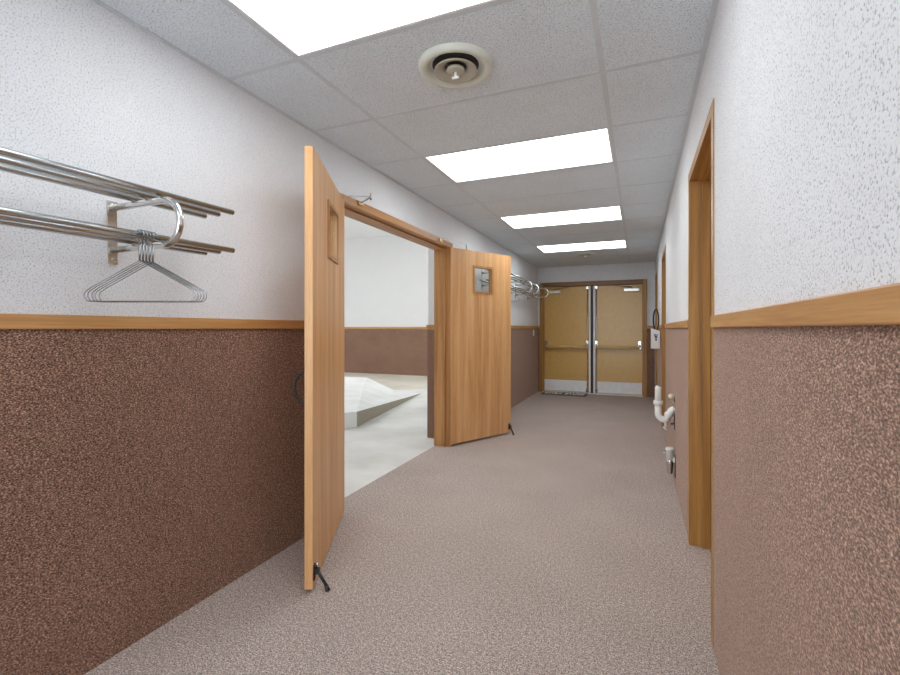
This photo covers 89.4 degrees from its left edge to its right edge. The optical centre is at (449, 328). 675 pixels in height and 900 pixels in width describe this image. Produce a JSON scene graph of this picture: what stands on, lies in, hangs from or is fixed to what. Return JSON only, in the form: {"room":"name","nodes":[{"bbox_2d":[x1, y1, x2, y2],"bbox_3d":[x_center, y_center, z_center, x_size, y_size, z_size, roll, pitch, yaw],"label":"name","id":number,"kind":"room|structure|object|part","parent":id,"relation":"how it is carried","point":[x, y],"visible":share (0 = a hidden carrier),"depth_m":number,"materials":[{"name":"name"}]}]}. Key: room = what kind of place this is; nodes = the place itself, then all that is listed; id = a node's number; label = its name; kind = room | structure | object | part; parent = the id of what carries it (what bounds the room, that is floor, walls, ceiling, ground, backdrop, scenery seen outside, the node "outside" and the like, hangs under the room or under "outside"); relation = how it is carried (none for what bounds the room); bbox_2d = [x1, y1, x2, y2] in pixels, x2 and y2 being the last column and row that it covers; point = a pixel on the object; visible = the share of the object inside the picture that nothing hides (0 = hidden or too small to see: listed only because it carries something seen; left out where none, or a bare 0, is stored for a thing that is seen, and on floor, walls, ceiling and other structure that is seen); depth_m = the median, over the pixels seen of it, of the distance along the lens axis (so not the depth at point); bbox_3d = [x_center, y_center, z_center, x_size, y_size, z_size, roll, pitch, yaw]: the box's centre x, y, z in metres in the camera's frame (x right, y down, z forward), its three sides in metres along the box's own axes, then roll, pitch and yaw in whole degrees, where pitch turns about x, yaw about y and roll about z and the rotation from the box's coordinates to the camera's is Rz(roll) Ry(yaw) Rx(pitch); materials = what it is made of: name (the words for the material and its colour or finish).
{"room":"corridor","nodes":[
{"label":"corridor","id":0,"kind":"room"},
{"bbox_2d":[0,0,537,674],"bbox_3d":[-0.659,-0.625,3.284,0.153,3.670,11.960,0,0,23],"label":"wall","id":1,"kind":"structure","parent":0,"point":[144,473],"depth_m":1.78,"materials":[{"name":"paint"}]},
{"bbox_2d":[0,147,234,263],"bbox_3d":[-1.331,-0.347,0.996,0.377,0.239,1.922,0,1,23],"label":"coat rack","id":2,"kind":"object","parent":1,"relation":"attached to","point":[11,161],"visible":0.98,"depth_m":1.49,"materials":[{"name":"silver metal"}]},
{"bbox_3d":[-1.395,-0.456,1.020,0.021,0.022,1.922,0,1,23],"label":"shelf rail","id":3,"kind":"part","parent":2,"relation":"part of","materials":[{"name":"silver metal"}]},
{"bbox_3d":[-1.394,-0.302,1.023,0.021,0.022,1.922,0,1,23],"label":"hanging rail","id":4,"kind":"part","parent":2,"relation":"part of","materials":[{"name":"silver metal"}]},
{"bbox_3d":[-1.323,-0.456,0.991,0.021,0.022,1.922,0,1,23],"label":"shelf rail","id":5,"kind":"part","parent":2,"relation":"part of","materials":[{"name":"silver metal"}]},
{"bbox_3d":[-1.322,-0.302,0.993,0.021,0.022,1.922,0,1,23],"label":"hanging rail","id":6,"kind":"part","parent":2,"relation":"part of","materials":[{"name":"silver metal"}]},
{"bbox_3d":[-1.248,-0.355,1.680,0.006,0.234,0.036,0,1,23],"label":"wall plate","id":7,"kind":"part","parent":2,"relation":"part of","materials":[{"name":"silver metal"}]},
{"bbox_3d":[-1.252,-0.456,0.961,0.021,0.022,1.922,0,1,23],"label":"shelf rail","id":8,"kind":"part","parent":2,"relation":"part of","materials":[{"name":"silver metal"}]},
{"bbox_3d":[-1.251,-0.302,0.963,0.021,0.022,1.922,0,1,23],"label":"hanging rail","id":9,"kind":"part","parent":2,"relation":"part of","materials":[{"name":"silver metal"}]},
{"bbox_2d":[84,229,195,301],"bbox_3d":[-1.026,-0.208,1.505,0.369,0.239,0.007,0,0,-1],"label":"hanger","id":10,"kind":"object","parent":2,"relation":"hanging from","point":[139,244],"visible":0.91,"depth_m":1.50,"materials":[{"name":"metal"}]},
{"bbox_3d":[-1.026,-0.158,1.505,0.369,0.139,0.004,0,0,0],"label":"frame","id":11,"kind":"part","parent":10,"relation":"part of","materials":[{"name":"silver metal"}]},
{"bbox_2d":[87,230,198,301],"bbox_3d":[-1.022,-0.208,1.515,0.369,0.239,0.007,0,0,-1],"label":"hanger","id":12,"kind":"object","parent":2,"relation":"hanging from","point":[143,230],"visible":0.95,"depth_m":1.51,"materials":[{"name":"metal"}]},
{"bbox_3d":[-1.022,-0.158,1.515,0.369,0.139,0.004,0,0,0],"label":"frame","id":13,"kind":"part","parent":12,"relation":"part of","materials":[{"name":"metal"}]},
{"bbox_2d":[91,231,200,301],"bbox_3d":[-1.018,-0.208,1.525,0.369,0.239,0.007,0,0,0],"label":"hanger","id":14,"kind":"object","parent":2,"relation":"hanging from","point":[146,245],"visible":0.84,"depth_m":1.52,"materials":[{"name":"metal"}]},
{"bbox_3d":[-1.018,-0.158,1.525,0.369,0.139,0.004,0,0,0],"label":"frame","id":15,"kind":"part","parent":14,"relation":"part of","materials":[{"name":"metal"}]},
{"bbox_2d":[95,231,204,301],"bbox_3d":[-1.014,-0.208,1.535,0.369,0.239,0.007,0,0,0],"label":"hanger","id":16,"kind":"object","parent":2,"relation":"hanging from","point":[149,246],"visible":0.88,"depth_m":1.53,"materials":[{"name":"metal"}]},
{"bbox_3d":[-1.014,-0.158,1.535,0.369,0.139,0.004,0,0,0],"label":"frame","id":17,"kind":"part","parent":16,"relation":"part of","materials":[{"name":"metal"}]},
{"bbox_2d":[99,232,206,301],"bbox_3d":[-1.009,-0.208,1.545,0.369,0.239,0.007,0,0,1],"label":"hanger","id":18,"kind":"object","parent":2,"relation":"hanging from","point":[153,232],"visible":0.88,"depth_m":1.54,"materials":[{"name":"metal"}]},
{"bbox_3d":[-1.009,-0.158,1.545,0.369,0.139,0.004,0,0,0],"label":"frame","id":19,"kind":"part","parent":18,"relation":"part of","materials":[{"name":"metal"}]},
{"bbox_2d":[0,313,304,328],"bbox_3d":[-1.806,-0.022,0.320,0.020,0.048,5.605,0,0,23],"label":"chair rail","id":20,"kind":"object","parent":1,"relation":"attached to","point":[7,321],"depth_m":1.73,"materials":[{"name":"brown wood"}]},
{"bbox_2d":[293,146,343,591],"bbox_3d":[-0.671,0.191,2.523,0.179,2.041,0.914,0,0,-4],"label":"door","id":21,"kind":"structure","parent":1,"relation":"in","point":[324,204],"depth_m":2.26,"materials":[{"name":"brown wood"}]},
{"bbox_3d":[-0.699,0.275,2.134,0.069,0.168,0.011,0,0,-4],"label":"pull handle","id":22,"kind":"part","parent":21,"relation":"part of","materials":[{"name":"grey metal"}]},
{"bbox_3d":[-0.614,1.120,2.097,0.026,0.070,0.028,0,0,-4],"label":"mounting plate","id":23,"kind":"part","parent":21,"relation":"part of","materials":[{"name":"black metal"}]},
{"bbox_3d":[-0.589,1.154,2.098,0.053,0.076,0.014,0,0,0],"label":"arm","id":24,"kind":"part","parent":21,"relation":"part of","materials":[{"name":"black metal"}]},
{"bbox_2d":[347,193,371,205],"bbox_3d":[-0.616,-0.890,3.047,0.077,0.080,0.229,0,0,23],"label":"stay","id":25,"kind":"object","parent":1,"relation":"attached to","point":[370,196],"visible":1,"depth_m":3.12,"materials":[{"name":"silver metal"}]},
{"bbox_3d":[-0.576,-0.895,3.132,0.075,0.070,0.013,0,0,-4],"label":"arm","id":26,"kind":"part","parent":25,"relation":"part of","materials":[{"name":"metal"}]},
{"bbox_2d":[339,192,452,446],"bbox_3d":[-0.426,0.167,3.836,0.180,2.086,1.947,0,0,23],"label":"door frame","id":27,"kind":"structure","parent":1,"relation":"attached to","point":[366,214],"depth_m":4.66,"materials":[{"name":"brown wood"}]},
{"bbox_2d":[439,238,466,249],"bbox_3d":[0.038,-0.858,4.577,0.026,0.057,0.514,0,0,34],"label":"stay","id":28,"kind":"object","parent":1,"relation":"attached to","point":[440,240],"visible":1,"depth_m":4.52,"materials":[{"name":"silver metal"}]},
{"bbox_2d":[451,247,513,444],"bbox_3d":[0.339,0.191,4.943,0.914,2.041,0.179,0,0,-40],"label":"door","id":29,"kind":"structure","parent":1,"relation":"in","point":[480,321],"depth_m":4.91,"materials":[{"name":"brown wood"}]},
{"bbox_2d":[479,269,548,300],"bbox_3d":[0.976,-0.599,6.552,0.377,0.239,2.950,0,0,23],"label":"coat rack","id":30,"kind":"object","parent":1,"relation":"attached to","point":[529,293],"visible":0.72,"depth_m":6.70,"materials":[{"name":"silver metal"}]},
{"bbox_3d":[0.913,-0.554,6.578,0.021,0.022,2.950,0,0,23],"label":"hanging rail","id":31,"kind":"part","parent":30,"relation":"part of","materials":[{"name":"silver metal"}]},
{"bbox_3d":[0.985,-0.554,6.548,0.021,0.022,2.950,0,0,23],"label":"hanging rail","id":32,"kind":"part","parent":30,"relation":"part of","materials":[{"name":"silver metal"}]},
{"bbox_3d":[0.985,-0.708,6.548,0.021,0.022,2.950,0,0,23],"label":"shelf rail","id":33,"kind":"part","parent":30,"relation":"part of","materials":[{"name":"silver metal"}]},
{"bbox_3d":[1.056,-0.708,6.519,0.021,0.022,2.950,0,0,23],"label":"shelf rail","id":34,"kind":"part","parent":30,"relation":"part of","materials":[{"name":"silver metal"}]},
{"bbox_3d":[1.056,-0.554,6.519,0.021,0.022,2.950,0,0,23],"label":"hanging rail","id":35,"kind":"part","parent":30,"relation":"part of","materials":[{"name":"silver metal"}]},
{"bbox_2d":[511,325,538,328],"bbox_3d":[0.858,-0.022,6.732,0.020,0.048,4.388,0,0,23],"label":"chair rail","id":36,"kind":"object","parent":1,"relation":"attached to","point":[512,326],"visible":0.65,"depth_m":7.66,"materials":[{"name":"brown wood"}]},
{"bbox_2d":[344,216,392,238],"bbox_3d":[-3.167,-2.510,7.098,7.405,0.100,10.580,0,0,23],"label":"ceiling","id":37,"kind":"structure","parent":0,"point":[353,229],"depth_m":11.42,"materials":[{"name":"white paint"}]},
{"bbox_2d":[344,235,427,375],"bbox_3d":[-1.099,-0.625,11.882,7.255,3.670,0.158,0,0,23],"label":"wall","id":38,"kind":"structure","parent":0,"point":[386,277],"depth_m":12.06,"materials":[{"name":"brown paint"}]},
{"bbox_2d":[344,327,425,328],"bbox_3d":[-1.131,-0.015,11.804,7.255,0.053,0.025,0,0,23],"label":"chair rail","id":39,"kind":"object","parent":38,"relation":"attached to","point":[344,327],"visible":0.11,"depth_m":12.03,"materials":[{"name":"brown wood"}]},
{"bbox_2d":[84,372,719,674],"bbox_3d":[-2.616,1.240,5.028,9.710,0.061,13.680,0,0,23],"label":"floor","id":40,"kind":"structure","parent":0,"point":[557,545],"depth_m":2.27,"materials":[{"name":"beige carpet"}]},
{"bbox_2d":[344,377,420,427],"bbox_3d":[-2.756,1.117,7.182,4.200,0.189,5.050,0,0,23],"label":"ramp","id":41,"kind":"object","parent":40,"relation":"on","point":[365,399],"visible":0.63,"depth_m":6.94,"materials":[{"name":"white concrete"}]},
{"bbox_3d":[-0.842,1.117,7.031,0.550,0.189,2.900,0,0,23],"label":"panel","id":42,"kind":"part","parent":41,"relation":"part of","materials":[{"name":"white concrete"}]},
{"bbox_2d":[541,391,587,396],"bbox_3d":[2.103,1.203,8.374,0.800,0.014,0.360,0,0,23],"label":"door mat","id":43,"kind":"object","parent":40,"relation":"on","point":[544,392],"visible":1,"depth_m":8.37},
{"bbox_2d":[93,0,718,267],"bbox_3d":[0.357,-1.181,2.862,2.063,0.022,11.960,0,0,23],"label":"ceiling","id":44,"kind":"structure","parent":0,"point":[632,69],"depth_m":2.29,"materials":[{"name":"white tile"}]},
{"bbox_2d":[227,0,494,56],"bbox_3d":[-0.216,-1.202,1.466,1.194,0.059,0.586,0,0,23],"label":"ceiling light","id":45,"kind":"object","parent":44,"relation":"attached to","point":[304,27],"visible":1,"depth_m":1.72,"materials":[{"name":"white plastic"}]},
{"bbox_2d":[418,42,492,88],"bbox_3d":[0.025,-1.153,2.031,0.332,0.078,0.332,0,0,23],"label":"ceiling vent","id":46,"kind":"object","parent":44,"relation":"in","point":[455,67],"visible":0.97,"depth_m":2.00,"materials":[{"name":"beige metal"}]},
{"bbox_3d":[0.025,-1.129,2.031,0.032,0.030,0.011,0,0,23],"label":"knob","id":47,"kind":"part","parent":46,"relation":"part of","materials":[{"name":"white plastic"}]},
{"bbox_2d":[424,128,613,182],"bbox_3d":[0.487,-1.202,3.161,1.194,0.059,0.586,0,0,23],"label":"ceiling light","id":48,"kind":"object","parent":44,"relation":"attached to","point":[589,147],"visible":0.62,"depth_m":3.12,"materials":[{"name":"white plastic"}]},
{"bbox_2d":[501,206,621,228],"bbox_3d":[1.191,-1.202,4.855,1.194,0.059,0.586,0,0,23],"label":"ceiling light","id":49,"kind":"object","parent":44,"relation":"attached to","point":[607,213],"visible":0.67,"depth_m":4.83,"materials":[{"name":"white plastic"}]},
{"bbox_2d":[537,240,626,252],"bbox_3d":[1.895,-1.202,6.549,1.194,0.059,0.586,0,0,23],"label":"ceiling light","id":50,"kind":"object","parent":44,"relation":"attached to","point":[611,244],"visible":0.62,"depth_m":6.54,"materials":[{"name":"white plastic"}]},
{"bbox_2d":[576,252,594,256],"bbox_3d":[2.127,-1.155,7.140,0.280,0.066,0.280,0,0,23],"label":"ceiling vent","id":51,"kind":"object","parent":44,"relation":"in","point":[585,254],"visible":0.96,"depth_m":7.09,"materials":[{"name":"beige metal"}]},
{"bbox_2d":[427,248,433,437],"bbox_3d":[-0.094,-0.625,5.135,0.223,3.670,0.288,0,0,23],"label":"wall","id":52,"kind":"structure","parent":0,"point":[430,333],"depth_m":5.03,"materials":[{"name":"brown paint"}]},
{"bbox_2d":[426,325,433,329],"bbox_3d":[-0.153,-0.015,5.001,0.230,0.053,0.020,0,0,23],"label":"chair rail","id":53,"kind":"object","parent":52,"relation":"attached to","point":[428,327],"visible":0.36,"depth_m":5.02,"materials":[{"name":"brown wood"}]},
{"bbox_2d":[538,262,654,396],"bbox_3d":[2.680,0.019,8.455,2.063,2.382,0.168,0,0,23],"label":"wall","id":54,"kind":"structure","parent":0,"point":[645,270],"depth_m":8.23,"materials":[{"name":"paint"}]},
{"bbox_2d":[544,286,590,392],"bbox_3d":[2.201,0.183,8.573,0.855,2.014,0.156,0,0,23],"label":"door","id":55,"kind":"structure","parent":54,"relation":"in","point":[567,310],"depth_m":8.59,"materials":[{"name":"yellow paint"}]},
{"bbox_3d":[2.182,1.077,8.615,0.781,0.206,0.003,0,0,23],"label":"kick plate","id":56,"kind":"part","parent":55,"relation":"part of","materials":[{"name":"metal"}]},
{"bbox_3d":[2.546,0.200,8.434,0.018,1.900,0.017,0,0,23],"label":"rod","id":57,"kind":"part","parent":55,"relation":"part of","materials":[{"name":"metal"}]},
{"bbox_2d":[540,279,646,396],"bbox_3d":[2.629,0.169,8.453,1.890,2.083,0.170,0,0,23],"label":"door frame","id":58,"kind":"structure","parent":54,"relation":"attached to","point":[643,282],"depth_m":8.39,"materials":[{"name":"brown wood"}]},
{"bbox_3d":[2.640,0.207,8.454,0.052,2.005,0.060,0,0,23],"label":"post","id":59,"kind":"part","parent":58,"relation":"part of","materials":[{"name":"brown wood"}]},
{"bbox_2d":[593,284,641,394],"bbox_3d":[3.025,0.183,8.231,0.835,2.014,0.156,0,0,23],"label":"door","id":60,"kind":"structure","parent":54,"relation":"in","point":[617,309],"depth_m":8.26,"materials":[{"name":"yellow paint"}]},
{"bbox_3d":[2.692,0.200,8.373,0.018,1.900,0.017,0,0,23],"label":"rod","id":61,"kind":"part","parent":60,"relation":"part of","materials":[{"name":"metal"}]},
{"bbox_3d":[3.068,1.077,8.248,0.761,0.206,0.003,0,0,23],"label":"kick plate","id":62,"kind":"part","parent":60,"relation":"part of","materials":[{"name":"metal"}]},
{"bbox_2d":[655,0,899,674],"bbox_3d":[1.414,0.019,2.531,0.150,2.382,12.160,0,0,23],"label":"wall","id":63,"kind":"structure","parent":0,"point":[805,93],"depth_m":0.81,"materials":[{"name":"paint"}]},
{"bbox_2d":[651,328,659,348],"bbox_3d":[2.623,0.126,5.812,0.105,0.259,0.092,0,0,23],"label":"wall box","id":64,"kind":"object","parent":63,"relation":"attached to","point":[655,334],"visible":1,"depth_m":5.77,"materials":[{"name":"white plastic"}]},
{"bbox_2d":[655,272,656,386],"bbox_3d":[3.447,0.155,7.420,0.157,2.110,0.950,0,0,23],"label":"door frame","id":65,"kind":"structure","parent":63,"relation":"attached to","point":[656,272],"depth_m":7.83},
{"bbox_2d":[653,309,659,329],"bbox_3d":[2.633,-0.110,5.811,0.085,0.284,0.030,0,0,23],"label":"cable loop","id":66,"kind":"object","parent":63,"relation":"attached to","point":[655,309],"visible":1,"depth_m":5.80,"materials":[{"name":"black rubber"}]},
{"bbox_2d":[662,245,665,442],"bbox_3d":[2.520,0.163,5.190,0.157,2.095,0.900,0,0,23],"label":"door frame","id":67,"kind":"structure","parent":63,"relation":"attached to","point":[664,251],"depth_m":5.58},
{"bbox_2d":[653,385,674,429],"bbox_3d":[1.706,0.625,3.623,0.161,0.341,0.110,0,0,23],"label":"trap","id":68,"kind":"object","parent":63,"relation":"attached to","point":[657,402],"visible":0.97,"depth_m":3.61,"materials":[{"name":"white plastic"}]},
{"bbox_2d":[662,447,675,477],"bbox_3d":[1.702,1.036,3.538,0.091,0.223,0.072,0,0,23],"label":"valve","id":69,"kind":"object","parent":63,"relation":"attached to","point":[670,456],"visible":1,"depth_m":3.52,"materials":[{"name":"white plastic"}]},
{"bbox_3d":[1.708,0.973,3.535,0.062,0.096,0.062,0,0,23],"label":"handle","id":70,"kind":"part","parent":69,"relation":"part of","materials":[{"name":"white plastic"}]},
{"bbox_2d":[668,394,674,399],"bbox_3d":[1.745,0.539,3.585,0.048,0.052,0.044,0,0,23],"label":"plug","id":71,"kind":"object","parent":63,"relation":"attached to","point":[670,396],"visible":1,"depth_m":3.57,"materials":[{"name":"beige plastic"}]},
{"bbox_2d":[665,320,687,327],"bbox_3d":[1.813,-0.026,3.698,0.014,0.044,2.398,0,0,23],"label":"chair rail","id":72,"kind":"object","parent":63,"relation":"attached to","point":[681,324],"visible":0.98,"depth_m":3.11,"materials":[{"name":"brown wood"}]},
{"bbox_2d":[688,98,713,645],"bbox_3d":[1.247,0.170,2.125,0.157,2.080,0.942,0,0,23],"label":"door frame","id":73,"kind":"structure","parent":63,"relation":"attached to","point":[701,174],"depth_m":2.51,"materials":[{"name":"brown wood"}]},
{"bbox_2d":[710,283,899,326],"bbox_3d":[0.001,-0.026,-0.666,0.014,0.044,5.170,0,0,23],"label":"chair rail","id":74,"kind":"object","parent":63,"relation":"attached to","point":[880,305],"visible":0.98,"depth_m":0.64,"materials":[{"name":"brown wood"}]}
]}

